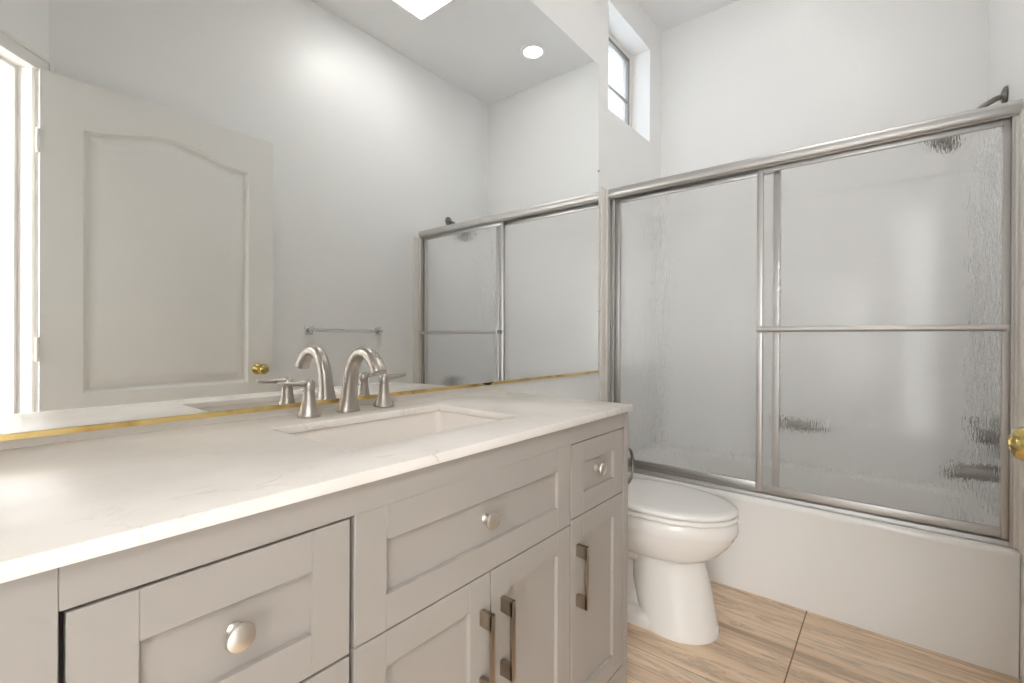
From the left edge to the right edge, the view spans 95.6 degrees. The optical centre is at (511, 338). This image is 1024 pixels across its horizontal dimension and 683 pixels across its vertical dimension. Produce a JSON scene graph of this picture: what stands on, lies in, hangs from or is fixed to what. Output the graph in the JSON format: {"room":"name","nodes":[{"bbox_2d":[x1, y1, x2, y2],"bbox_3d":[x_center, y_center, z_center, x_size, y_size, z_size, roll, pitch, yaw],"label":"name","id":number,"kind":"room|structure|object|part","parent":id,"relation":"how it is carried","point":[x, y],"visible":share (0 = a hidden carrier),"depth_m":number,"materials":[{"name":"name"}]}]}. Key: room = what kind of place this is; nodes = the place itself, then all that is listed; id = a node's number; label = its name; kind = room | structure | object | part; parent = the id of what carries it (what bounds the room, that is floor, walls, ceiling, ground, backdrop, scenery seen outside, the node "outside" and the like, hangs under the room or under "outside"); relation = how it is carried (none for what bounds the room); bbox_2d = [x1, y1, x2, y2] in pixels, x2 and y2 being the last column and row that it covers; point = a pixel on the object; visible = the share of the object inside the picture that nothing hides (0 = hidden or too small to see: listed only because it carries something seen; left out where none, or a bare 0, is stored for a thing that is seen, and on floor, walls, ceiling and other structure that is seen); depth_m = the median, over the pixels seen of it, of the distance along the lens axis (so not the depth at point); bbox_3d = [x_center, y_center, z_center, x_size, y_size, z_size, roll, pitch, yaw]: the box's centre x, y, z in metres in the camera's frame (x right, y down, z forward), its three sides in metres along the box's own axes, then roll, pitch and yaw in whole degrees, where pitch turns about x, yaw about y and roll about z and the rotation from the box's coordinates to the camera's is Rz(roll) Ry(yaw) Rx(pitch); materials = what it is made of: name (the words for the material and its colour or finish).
{"room":"bathroom","nodes":[
{"label":"bathroom","id":0,"kind":"room"},
{"bbox_2d":[0,0,660,449],"bbox_3d":[-0.194,-0.438,1.730,0.220,2.997,3.570,0,0,39],"label":"wall","id":1,"kind":"structure","parent":0,"point":[628,155],"depth_m":2.38,"materials":[{"name":"white paint"}]},
{"bbox_2d":[0,0,598,440],"bbox_3d":[-0.215,-0.597,1.511,0.023,1.532,2.064,0,0,39],"label":"wall mirror","id":2,"kind":"object","parent":1,"relation":"attached to","point":[206,206],"visible":1,"depth_m":1.10,"materials":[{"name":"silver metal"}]},
{"bbox_2d":[608,32,631,127],"bbox_3d":[0.556,-1.464,2.687,0.050,0.558,0.526,0,0,39],"label":"window","id":3,"kind":"structure","parent":1,"relation":"in","point":[619,59],"depth_m":2.79,"materials":[{"name":"clear glass"}]},
{"bbox_3d":[0.556,-1.464,2.688,0.004,0.500,0.468,0,0,39],"label":"pane","id":4,"kind":"part","parent":3,"relation":"part of","materials":[{"name":"clear glass"}]},
{"bbox_2d":[637,0,737,32],"bbox_3d":[0.420,-1.972,1.231,1.790,0.080,3.570,0,0,39],"label":"ceiling","id":5,"kind":"structure","parent":0,"point":[666,15],"depth_m":2.73,"materials":[{"name":"white paint"}]},
{"bbox_2d":[627,580,1020,682],"bbox_3d":[0.406,1.095,1.235,1.790,0.060,3.570,0,0,39],"label":"floor","id":6,"kind":"structure","parent":0,"point":[761,639],"depth_m":1.56,"materials":[{"name":"wood"}]},
{"bbox_2d":[0,412,633,682],"bbox_3d":[-0.241,0.633,1.042,0.578,0.856,1.281,0,0,39],"label":"vanity cabinet","id":7,"kind":"object","parent":6,"relation":"on","point":[508,563],"depth_m":0.69,"materials":[{"name":"grey paint"}]},
{"bbox_3d":[-0.326,0.347,0.544,0.019,0.188,0.289,0,0,39],"label":"drawer","id":8,"kind":"part","parent":7,"relation":"part of","materials":[{"name":"grey paint"}]},
{"bbox_3d":[-0.315,0.340,0.534,0.028,0.032,0.032,0,0,39],"label":"knob","id":9,"kind":"part","parent":7,"relation":"part of","materials":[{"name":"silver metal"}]},
{"bbox_2d":[0,390,632,583],"bbox_3d":[-0.267,0.196,1.026,0.564,0.018,1.250,0,0,39],"label":"countertop","id":10,"kind":"structure","parent":7,"relation":"on","point":[65,503],"depth_m":0.67,"materials":[{"name":"white stone"}]},
{"bbox_2d":[277,347,405,417],"bbox_3d":[-0.371,0.103,1.149,0.178,0.165,0.362,0,0,39],"label":"faucet","id":11,"kind":"object","parent":10,"relation":"on","point":[348,401],"visible":1,"depth_m":1.16,"materials":[{"name":"silver metal"}]},
{"bbox_3d":[-0.500,0.110,1.077,0.028,0.025,0.087,0,0,39],"label":"lever","id":12,"kind":"part","parent":11,"relation":"part of","materials":[{"name":"silver metal"}]},
{"bbox_3d":[-0.481,0.154,1.100,0.054,0.063,0.054,0,0,39],"label":"handle","id":13,"kind":"part","parent":11,"relation":"part of","materials":[{"name":"silver metal"}]},
{"bbox_3d":[-0.370,0.103,1.146,0.172,0.165,0.058,0,0,39],"label":"spout","id":14,"kind":"part","parent":11,"relation":"part of","materials":[{"name":"silver metal"}]},
{"bbox_3d":[-0.351,0.154,1.272,0.054,0.063,0.054,0,0,39],"label":"handle","id":15,"kind":"part","parent":11,"relation":"part of","materials":[{"name":"silver metal"}]},
{"bbox_3d":[-0.332,0.110,1.295,0.028,0.025,0.087,0,0,39],"label":"lever","id":16,"kind":"part","parent":11,"relation":"part of","materials":[{"name":"silver metal"}]},
{"bbox_2d":[291,411,495,450],"bbox_3d":[-0.240,0.284,1.041,0.344,0.156,0.512,0,0,39],"label":"basin","id":17,"kind":"object","parent":10,"relation":"in","point":[365,434],"visible":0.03,"depth_m":1.18,"materials":[{"name":"white ceramic"}]},
{"bbox_3d":[-0.327,0.560,0.544,0.019,0.231,0.289,0,0,39],"label":"drawer","id":18,"kind":"part","parent":7,"relation":"part of","materials":[{"name":"grey paint"}]},
{"bbox_3d":[-0.140,0.680,0.773,0.019,0.478,0.287,0,0,39],"label":"door","id":19,"kind":"part","parent":7,"relation":"part of","materials":[{"name":"grey paint"}]},
{"bbox_3d":[-0.049,0.344,0.882,0.019,0.188,0.570,0,0,39],"label":"drawer","id":20,"kind":"part","parent":7,"relation":"part of","materials":[{"name":"grey paint"}]},
{"bbox_3d":[-0.045,0.577,0.848,0.031,0.152,0.010,0,0,39],"label":"pull handle","id":21,"kind":"part","parent":7,"relation":"part of","materials":[{"name":"silver metal"}]},
{"bbox_3d":[-0.042,0.339,0.868,0.028,0.032,0.032,0,0,39],"label":"knob","id":22,"kind":"part","parent":7,"relation":"part of","materials":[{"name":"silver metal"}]},
{"bbox_3d":[-0.008,0.577,0.894,0.031,0.152,0.010,0,0,39],"label":"pull handle","id":23,"kind":"part","parent":7,"relation":"part of","materials":[{"name":"silver metal"}]},
{"bbox_3d":[0.042,0.680,0.995,0.019,0.478,0.279,0,0,39],"label":"door","id":24,"kind":"part","parent":7,"relation":"part of","materials":[{"name":"grey paint"}]},
{"bbox_3d":[0.169,0.570,1.110,0.031,0.149,0.010,0,0,39],"label":"pull handle","id":25,"kind":"part","parent":7,"relation":"part of","materials":[{"name":"silver metal"}]},
{"bbox_3d":[0.219,0.676,1.212,0.019,0.487,0.272,0,0,39],"label":"door","id":26,"kind":"part","parent":7,"relation":"part of","materials":[{"name":"grey paint"}]},
{"bbox_3d":[0.220,0.342,1.211,0.019,0.176,0.272,0,0,39],"label":"drawer","id":27,"kind":"part","parent":7,"relation":"part of","materials":[{"name":"grey paint"}]},
{"bbox_3d":[0.226,0.335,1.194,0.028,0.032,0.032,0,0,39],"label":"knob","id":28,"kind":"part","parent":7,"relation":"part of","materials":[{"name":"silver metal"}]},
{"bbox_3d":[0.344,0.372,1.359,0.014,0.114,0.050,0,0,39],"label":"bow handle","id":29,"kind":"part","parent":7,"relation":"part of","materials":[{"name":"silver metal"}]},
{"bbox_2d":[627,478,738,644],"bbox_3d":[0.509,0.694,1.838,0.714,0.741,0.446,0,0,39],"label":"toilet","id":30,"kind":"object","parent":6,"relation":"on","point":[674,529],"visible":0.56,"depth_m":1.65,"materials":[{"name":"white ceramic"}]},
{"bbox_3d":[0.588,0.611,1.773,0.504,0.022,0.364,0,0,39],"label":"lid","id":31,"kind":"part","parent":30,"relation":"part of","materials":[{"name":"white plastic"}]},
{"bbox_3d":[0.593,0.633,1.770,0.496,0.017,0.365,0,0,39],"label":"seat","id":32,"kind":"part","parent":30,"relation":"part of","materials":[{"name":"white plastic"}]},
{"bbox_2d":[628,472,1020,678],"bbox_3d":[1.259,0.866,2.194,1.451,0.402,0.738,0,0,39],"label":"bathtub","id":33,"kind":"object","parent":6,"relation":"on","point":[955,597],"visible":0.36,"depth_m":1.67,"materials":[{"name":"white ceramic"}]},
{"bbox_2d":[599,99,1023,553],"bbox_3d":[1.042,-0.047,1.923,1.452,1.422,0.132,0,0,39],"label":"sliding shower door","id":34,"kind":"structure","parent":33,"relation":"on","point":[835,326],"depth_m":1.76,"materials":[{"name":"clear glass"}]},
{"bbox_3d":[0.465,-0.053,2.350,0.016,1.416,0.062,0,0,39],"label":"jamb trim","id":35,"kind":"part","parent":34,"relation":"part of","materials":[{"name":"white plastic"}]},
{"bbox_3d":[0.822,-0.035,2.163,0.748,1.352,0.020,0,0,39],"label":"door panel","id":36,"kind":"part","parent":34,"relation":"part of","materials":[{"name":"clear glass"}]},
{"bbox_3d":[0.824,-0.041,2.161,0.699,1.304,0.005,0,0,39],"label":"glass pane","id":37,"kind":"part","parent":34,"relation":"part of","materials":[{"name":"white"}]},
{"bbox_3d":[1.067,-0.730,1.934,1.436,0.050,0.078,0,0,39],"label":"header rail","id":38,"kind":"part","parent":34,"relation":"part of","materials":[{"name":"silver metal"}]},
{"bbox_3d":[1.316,-0.038,1.722,0.698,1.304,0.005,0,0,39],"label":"glass pane","id":39,"kind":"part","parent":34,"relation":"part of","materials":[{"name":"white"}]},
{"bbox_3d":[1.315,-0.032,1.722,0.734,1.352,0.020,0,0,39],"label":"door panel","id":40,"kind":"part","parent":34,"relation":"part of","materials":[{"name":"clear glass"}]},
{"bbox_3d":[1.575,-0.019,1.441,0.016,1.362,0.062,0,0,39],"label":"jamb trim","id":41,"kind":"part","parent":34,"relation":"part of","materials":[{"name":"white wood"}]},
{"bbox_2d":[661,0,987,177],"bbox_3d":[1.586,-0.430,2.493,1.570,2.997,0.130,0,0,39],"label":"wall","id":42,"kind":"structure","parent":0,"point":[741,79],"depth_m":2.43,"materials":[{"name":"white paint"}]},
{"bbox_2d":[613,199,614,401],"bbox_3d":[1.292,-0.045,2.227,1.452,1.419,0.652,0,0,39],"label":"shower door frame","id":43,"kind":"structure","parent":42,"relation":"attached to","point":[614,199],"depth_m":2.43,"materials":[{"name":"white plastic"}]},
{"bbox_2d":[987,0,1023,682],"bbox_3d":[1.285,-0.429,0.977,0.116,2.997,2.597,0,0,39],"label":"wall","id":44,"kind":"structure","parent":0,"point":[1005,17],"depth_m":1.64,"materials":[{"name":"white paint"}]},
{"bbox_2d":[976,85,1007,108],"bbox_3d":[1.698,-0.808,1.739,0.213,0.203,0.100,0,0,39],"label":"shower head","id":45,"kind":"object","parent":44,"relation":"attached to","point":[1003,97],"visible":0.34,"depth_m":1.68},
{"bbox_3d":[1.726,-0.836,1.716,0.130,0.096,0.019,0,0,39],"label":"arm","id":46,"kind":"part","parent":45,"relation":"part of","materials":[{"name":"silver metal"}]},
{"bbox_3d":[-0.077,-0.434,-0.098,0.820,2.997,0.820,0,0,39],"label":"wall","id":47,"kind":"structure","parent":0,"visible":0},
{"bbox_2d":[1008,427,1023,460],"bbox_3d":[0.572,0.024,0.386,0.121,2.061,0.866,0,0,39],"label":"door knob","id":48,"kind":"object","parent":47,"relation":"in","point":[1016,437],"depth_m":0.68,"materials":[{"name":"gold metal"}]}
]}

